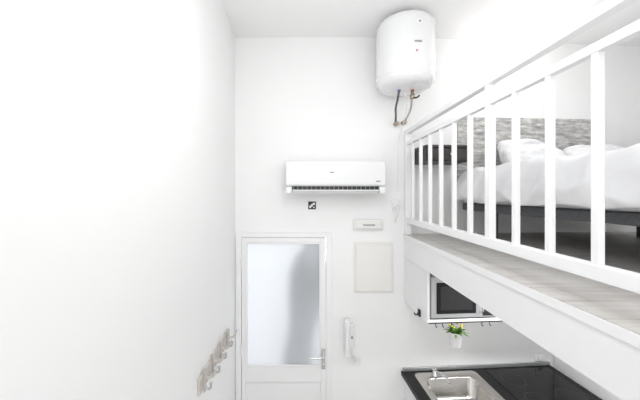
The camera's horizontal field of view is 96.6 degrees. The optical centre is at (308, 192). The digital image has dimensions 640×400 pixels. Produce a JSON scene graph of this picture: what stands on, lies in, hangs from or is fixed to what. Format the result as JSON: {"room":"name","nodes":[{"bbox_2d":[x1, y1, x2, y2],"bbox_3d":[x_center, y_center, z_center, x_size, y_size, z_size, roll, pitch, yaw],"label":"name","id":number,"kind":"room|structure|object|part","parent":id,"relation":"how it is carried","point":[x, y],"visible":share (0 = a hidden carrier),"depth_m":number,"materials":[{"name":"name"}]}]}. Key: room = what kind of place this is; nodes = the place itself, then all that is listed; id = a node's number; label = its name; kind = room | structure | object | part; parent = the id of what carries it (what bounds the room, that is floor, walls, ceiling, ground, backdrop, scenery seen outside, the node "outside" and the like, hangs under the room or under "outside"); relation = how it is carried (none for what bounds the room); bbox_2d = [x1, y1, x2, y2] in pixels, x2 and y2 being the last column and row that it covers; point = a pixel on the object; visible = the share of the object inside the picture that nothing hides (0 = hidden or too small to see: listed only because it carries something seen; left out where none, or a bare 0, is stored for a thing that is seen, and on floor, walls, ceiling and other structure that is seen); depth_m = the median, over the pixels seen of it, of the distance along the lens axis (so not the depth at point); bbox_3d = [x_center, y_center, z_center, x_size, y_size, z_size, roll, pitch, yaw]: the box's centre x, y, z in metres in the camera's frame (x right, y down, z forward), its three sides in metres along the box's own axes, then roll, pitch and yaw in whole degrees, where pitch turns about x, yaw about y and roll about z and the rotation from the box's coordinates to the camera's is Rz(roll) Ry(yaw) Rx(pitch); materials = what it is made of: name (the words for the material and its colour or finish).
{"room":"studio apartment","nodes":[
{"label":"studio apartment","id":0,"kind":"room"},
{"bbox_2d":[0,0,234,399],"bbox_3d":[-0.730,0.550,0.407,0.241,3.740,4.015,0,0,0],"label":"wall","id":1,"kind":"structure","parent":0,"point":[117,117],"depth_m":0.90,"materials":[{"name":"paint"}]},
{"bbox_2d":[197,328,236,395],"bbox_3d":[-0.565,1.054,1.840,0.093,0.143,0.580,0,0,0],"label":"coat rack","id":2,"kind":"object","parent":1,"relation":"attached to","point":[219,353],"visible":1,"depth_m":1.75,"materials":[{"name":"brown wood"}]},
{"bbox_3d":[-0.589,1.055,1.615,0.008,0.140,0.028,0,0,0],"label":"hook plate","id":3,"kind":"part","parent":2,"relation":"part of","materials":[{"name":"brown wood"}]},
{"bbox_3d":[-0.589,1.055,1.765,0.008,0.140,0.028,0,0,0],"label":"hook plate","id":4,"kind":"part","parent":2,"relation":"part of","materials":[{"name":"brown wood"}]},
{"bbox_3d":[-0.589,1.055,1.915,0.008,0.140,0.028,0,0,0],"label":"hook plate","id":5,"kind":"part","parent":2,"relation":"part of","materials":[{"name":"brown wood"}]},
{"bbox_2d":[235,37,409,399],"bbox_3d":[0.005,0.550,2.485,1.710,3.740,0.140,0,0,0],"label":"wall","id":6,"kind":"structure","parent":0,"point":[297,98],"depth_m":2.42,"materials":[{"name":"paint"}]},
{"bbox_2d":[236,233,330,399],"bbox_3d":[-0.214,1.377,2.439,0.808,2.085,0.072,0,0,0],"label":"frame","id":7,"kind":"object","parent":6,"relation":"attached to","point":[239,236],"visible":0.68,"depth_m":2.40,"materials":[{"name":"white paint"}]},
{"bbox_2d":[242,237,325,399],"bbox_3d":[-0.214,1.394,2.433,0.712,2.032,0.044,0,0,0],"label":"leaf","id":8,"kind":"object","parent":6,"relation":"attached to","point":[249,373],"visible":0.86,"depth_m":2.41,"materials":[{"name":"white paint"}]},
{"bbox_2d":[248,244,318,363],"bbox_3d":[-0.217,0.943,2.428,0.630,1.041,0.006,0,0,0],"label":"pane","id":9,"kind":"object","parent":8,"relation":"attached to","point":[283,279],"visible":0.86,"depth_m":2.42,"materials":[{"name":"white glass"}]},
{"bbox_2d":[246,382,320,399],"bbox_3d":[-0.217,1.950,2.434,0.634,0.700,0.022,0,0,0],"label":"panel","id":10,"kind":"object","parent":8,"relation":"attached to","point":[254,390],"depth_m":2.42,"materials":[{"name":"white paint"}]},
{"bbox_2d":[246,243,320,365],"bbox_3d":[-0.217,0.943,2.413,0.634,1.045,0.016,0,0,0],"label":"bead","id":11,"kind":"object","parent":8,"relation":"attached to","point":[247,364],"visible":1,"depth_m":2.40,"materials":[{"name":"white paint"}]},
{"bbox_2d":[322,347,324,368],"bbox_3d":[0.122,1.395,2.406,0.028,0.180,0.010,0,0,0],"label":"plate","id":12,"kind":"object","parent":8,"relation":"attached to","point":[323,348],"depth_m":2.40,"materials":[{"name":"silver metal"}]},
{"bbox_2d":[308,201,315,208],"bbox_3d":[0.026,0.105,2.413,0.066,0.066,0.004,0,0,0],"label":"wall sign","id":13,"kind":"object","parent":6,"relation":"attached to","point":[311,204],"visible":1,"depth_m":2.41,"materials":[{"name":"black plastic"}]},
{"bbox_2d":[310,354,324,359],"bbox_3d":[0.075,1.367,2.362,0.132,0.022,0.049,0,0,-19],"label":"door handle","id":14,"kind":"object","parent":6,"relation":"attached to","point":[323,357],"visible":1,"depth_m":2.35,"materials":[{"name":"silver metal"}]},
{"bbox_3d":[0.072,1.367,2.373,0.124,0.022,0.056,0,0,0],"label":"lever","id":15,"kind":"part","parent":14,"relation":"part of","materials":[{"name":"silver metal"}]},
{"bbox_2d":[286,160,385,193],"bbox_3d":[0.207,-0.128,2.306,0.776,0.269,0.218,0,0,0],"label":"air conditioner","id":16,"kind":"object","parent":6,"relation":"attached to","point":[302,176],"visible":1,"depth_m":2.20,"materials":[{"name":"white plastic"}]},
{"bbox_2d":[291,186,379,189],"bbox_3d":[0.207,-0.036,2.265,0.690,0.032,0.100,0,0,0],"label":"air vent","id":17,"kind":"object","parent":16,"relation":"attached to","point":[292,187],"depth_m":2.22,"materials":[{"name":"grey plastic"}]},
{"bbox_3d":[0.207,-0.153,2.207,0.768,0.187,0.016,0,0,0],"label":"panel","id":18,"kind":"part","parent":16,"relation":"part of","materials":[{"name":"white plastic"}]},
{"bbox_2d":[343,318,356,362],"bbox_3d":[0.345,1.230,2.377,0.111,0.370,0.075,0,0,0],"label":"phone","id":19,"kind":"object","parent":6,"relation":"attached to","point":[348,328],"visible":1,"depth_m":2.36,"materials":[{"name":"white plastic"}]},
{"bbox_2d":[352,357,359,364],"bbox_3d":[0.400,1.420,2.408,0.070,0.070,0.015,0,0,0],"label":"light switch","id":20,"kind":"object","parent":6,"relation":"attached to","point":[356,358],"visible":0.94,"depth_m":2.40,"materials":[{"name":"white plastic"}]},
{"bbox_2d":[353,219,382,229],"bbox_3d":[0.500,0.265,2.394,0.250,0.086,0.046,0,0,0],"label":"emergency light","id":21,"kind":"object","parent":6,"relation":"attached to","point":[358,224],"visible":1,"depth_m":2.37,"materials":[{"name":"white plastic"}]},
{"bbox_2d":[356,221,381,227],"bbox_3d":[0.500,0.265,2.380,0.216,0.060,0.014,0,0,0],"label":"diffuser","id":22,"kind":"object","parent":21,"relation":"attached to","point":[359,224],"depth_m":2.37,"materials":[{"name":"beige plastic"}]},
{"bbox_2d":[354,242,392,292],"bbox_3d":[0.547,0.630,2.403,0.332,0.426,0.024,0,0,0],"label":"electrical panel","id":23,"kind":"object","parent":6,"relation":"attached to","point":[373,261],"visible":1,"depth_m":2.40,"materials":[{"name":"beige plastic"}]},
{"bbox_2d":[392,200,399,222],"bbox_3d":[0.735,0.154,2.386,0.070,0.198,0.058,0,0,0],"label":"wall outlet","id":24,"kind":"object","parent":6,"relation":"attached to","point":[395,203],"visible":1,"depth_m":2.40,"materials":[{"name":"white plastic"}]},
{"bbox_3d":[0.735,0.100,2.409,0.070,0.090,0.012,0,0,0],"label":"plate","id":25,"kind":"part","parent":24,"relation":"part of","materials":[{"name":"white plastic"}]},
{"bbox_2d":[220,0,639,45],"bbox_3d":[1.300,-1.380,0.625,4.300,0.120,4.450,0,0,0],"label":"ceiling","id":26,"kind":"structure","parent":0,"point":[490,20],"depth_m":2.16,"materials":[{"name":"paint"}]},
{"bbox_2d":[410,38,639,366],"bbox_3d":[2.178,0.550,2.572,2.750,3.740,0.158,0,0,-4],"label":"wall","id":27,"kind":"structure","parent":0,"point":[461,64],"depth_m":2.47,"materials":[{"name":"paint"}]},
{"bbox_2d":[376,10,435,190],"bbox_3d":[0.730,-0.660,2.184,0.432,1.280,0.468,0,0,0],"label":"water heater","id":28,"kind":"object","parent":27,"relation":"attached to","point":[406,39],"visible":1,"depth_m":2.00,"materials":[{"name":"white metal"}]},
{"bbox_2d":[415,145,473,164],"bbox_3d":[1.060,-0.302,2.285,0.376,0.125,0.293,0,0,-4],"label":"nightstand","id":29,"kind":"object","parent":27,"relation":"attached to","point":[447,149],"visible":0.59,"depth_m":2.17,"materials":[{"name":"brown wood"}]},
{"bbox_3d":[1.068,-0.295,2.166,0.340,0.086,0.012,0,0,-4],"label":"drawer","id":30,"kind":"part","parent":29,"relation":"part of","materials":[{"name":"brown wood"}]},
{"bbox_2d":[405,257,502,327],"bbox_3d":[1.436,0.756,2.243,1.335,0.442,0.429,0,0,-4],"label":"upper cabinet","id":31,"kind":"object","parent":27,"relation":"attached to","point":[417,279],"depth_m":2.11,"materials":[{"name":"white paint"}]},
{"bbox_2d":[443,322,467,347],"bbox_3d":[1.046,1.004,2.036,0.153,0.162,0.168,0,0,-26],"label":"herb pot","id":32,"kind":"object","parent":31,"relation":"hanging from","point":[456,334],"visible":0.94,"depth_m":2.00,"materials":[{"name":"white ceramic"}]},
{"bbox_3d":[1.042,1.035,2.028,0.100,0.100,0.100,0,0,-4],"label":"pot","id":33,"kind":"part","parent":32,"relation":"part of","materials":[{"name":"white ceramic"}]},
{"bbox_3d":[1.116,0.924,2.094,0.671,0.107,0.084,0,0,2],"label":"utensil rail","id":34,"kind":"part","parent":31,"relation":"part of","materials":[{"name":"white metal"}]},
{"bbox_2d":[430,273,494,317],"bbox_3d":[1.112,0.746,2.193,0.528,0.305,0.425,0,0,-4],"label":"microwave oven","id":35,"kind":"object","parent":31,"relation":"in","point":[445,301],"visible":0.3,"depth_m":2.01,"materials":[{"name":"silver metal"}]},
{"bbox_3d":[1.308,0.743,2.035,0.140,0.260,0.006,0,0,-4],"label":"control panel","id":36,"kind":"part","parent":35,"relation":"part of","materials":[{"name":"black plastic"}]},
{"bbox_2d":[535,353,543,360],"bbox_3d":[2.018,1.435,2.489,0.080,0.070,0.019,0,0,-4],"label":"wall outlet","id":37,"kind":"object","parent":27,"relation":"attached to","point":[538,356],"visible":1,"depth_m":2.49,"materials":[{"name":"white plastic"}]},
{"bbox_2d":[554,355,620,399],"bbox_3d":[2.200,1.478,0.950,0.100,1.885,3.100,0,0,0],"label":"wall","id":38,"kind":"structure","parent":0,"point":[560,365],"depth_m":2.24,"materials":[{"name":"paint"}]},
{"bbox_2d":[403,231,639,399],"bbox_3d":[2.048,0.439,0.545,2.504,0.187,4.089,0,0,0],"label":"loft platform","id":39,"kind":"object","parent":38,"relation":"on","point":[592,326],"visible":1,"depth_m":1.07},
{"bbox_2d":[404,0,639,293],"bbox_3d":[0.830,-0.092,0.507,0.050,0.873,3.814,0,0,0],"label":"loft railing","id":40,"kind":"object","parent":39,"relation":"on","point":[595,269],"depth_m":1.03,"materials":[{"name":"white wood"}]},
{"bbox_2d":[457,139,639,238],"bbox_3d":[2.010,-0.052,1.463,1.620,0.794,1.994,0,0,-4],"label":"double bed","id":41,"kind":"object","parent":39,"relation":"on","point":[573,163],"visible":0.7,"depth_m":1.45,"materials":[{"name":"white fabric"}]},
{"bbox_2d":[497,139,542,163],"bbox_3d":[1.769,-0.303,2.325,0.460,0.320,0.142,0,-24,-7],"label":"pillow","id":42,"kind":"object","parent":41,"relation":"on","point":[506,144],"depth_m":2.31,"materials":[{"name":"white fabric"}]},
{"bbox_2d":[503,143,565,162],"bbox_3d":[1.691,-0.261,2.130,0.420,0.280,0.150,0,-44,8],"label":"pillow","id":43,"kind":"object","parent":41,"relation":"on","point":[534,151],"depth_m":2.11,"materials":[{"name":"white fabric"}]},
{"bbox_2d":[457,143,639,208],"bbox_3d":[2.010,-0.075,1.411,1.610,0.313,1.873,0,0,-4],"label":"duvet","id":44,"kind":"object","parent":41,"relation":"on","point":[622,166],"depth_m":1.38,"materials":[{"name":"white fabric"}]},
{"bbox_3d":[2.023,0.112,1.487,1.350,0.057,1.900,0,0,-4],"label":"frame","id":45,"kind":"part","parent":41,"relation":"part of","materials":[{"name":"wood"}]},
{"bbox_3d":[2.023,-0.011,1.487,1.350,0.188,1.900,0,0,-4],"label":"mattress","id":46,"kind":"part","parent":41,"relation":"part of","materials":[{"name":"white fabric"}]},
{"bbox_2d":[562,144,623,155],"bbox_3d":[2.353,-0.273,2.276,0.560,0.190,0.340,0,40,0],"label":"pillow","id":47,"kind":"object","parent":41,"relation":"on","point":[580,149],"depth_m":2.28,"materials":[{"name":"white fabric"}]},
{"bbox_3d":[1.300,2.470,0.575,4.300,0.100,4.350,0,0,0],"label":"floor","id":48,"kind":"structure","parent":0,"visible":0},
{"bbox_2d":[401,361,601,399],"bbox_3d":[1.464,1.948,2.159,1.330,0.945,0.599,0,0,-4],"label":"countertop","id":49,"kind":"structure","parent":48,"relation":"on","point":[414,390],"depth_m":2.39,"materials":[{"name":"black stone"}]},
{"bbox_2d":[432,367,450,383],"bbox_3d":[1.044,1.465,2.272,0.060,0.071,0.190,0,0,-11],"label":"kitchen faucet","id":50,"kind":"object","parent":49,"relation":"on","point":[435,373],"visible":1,"depth_m":2.32,"materials":[{"name":"silver metal"}]},
{"bbox_3d":[1.062,1.457,2.265,0.025,0.043,0.170,0,0,-16],"label":"spout","id":51,"kind":"part","parent":50,"relation":"part of","materials":[{"name":"silver metal"}]},
{"bbox_2d":[415,370,504,399],"bbox_3d":[1.150,1.582,2.173,0.535,0.166,0.450,0,0,-4],"label":"sink","id":52,"kind":"object","parent":49,"relation":"in","point":[466,384],"visible":1,"depth_m":2.30,"materials":[{"name":"metal"}]},
{"bbox_2d":[485,367,594,399],"bbox_3d":[1.788,1.502,2.188,0.560,0.006,0.490,0,0,-4],"label":"cooktop","id":53,"kind":"object","parent":49,"relation":"in","point":[524,383],"visible":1,"depth_m":2.22,"materials":[{"name":"black glass"}]}
]}

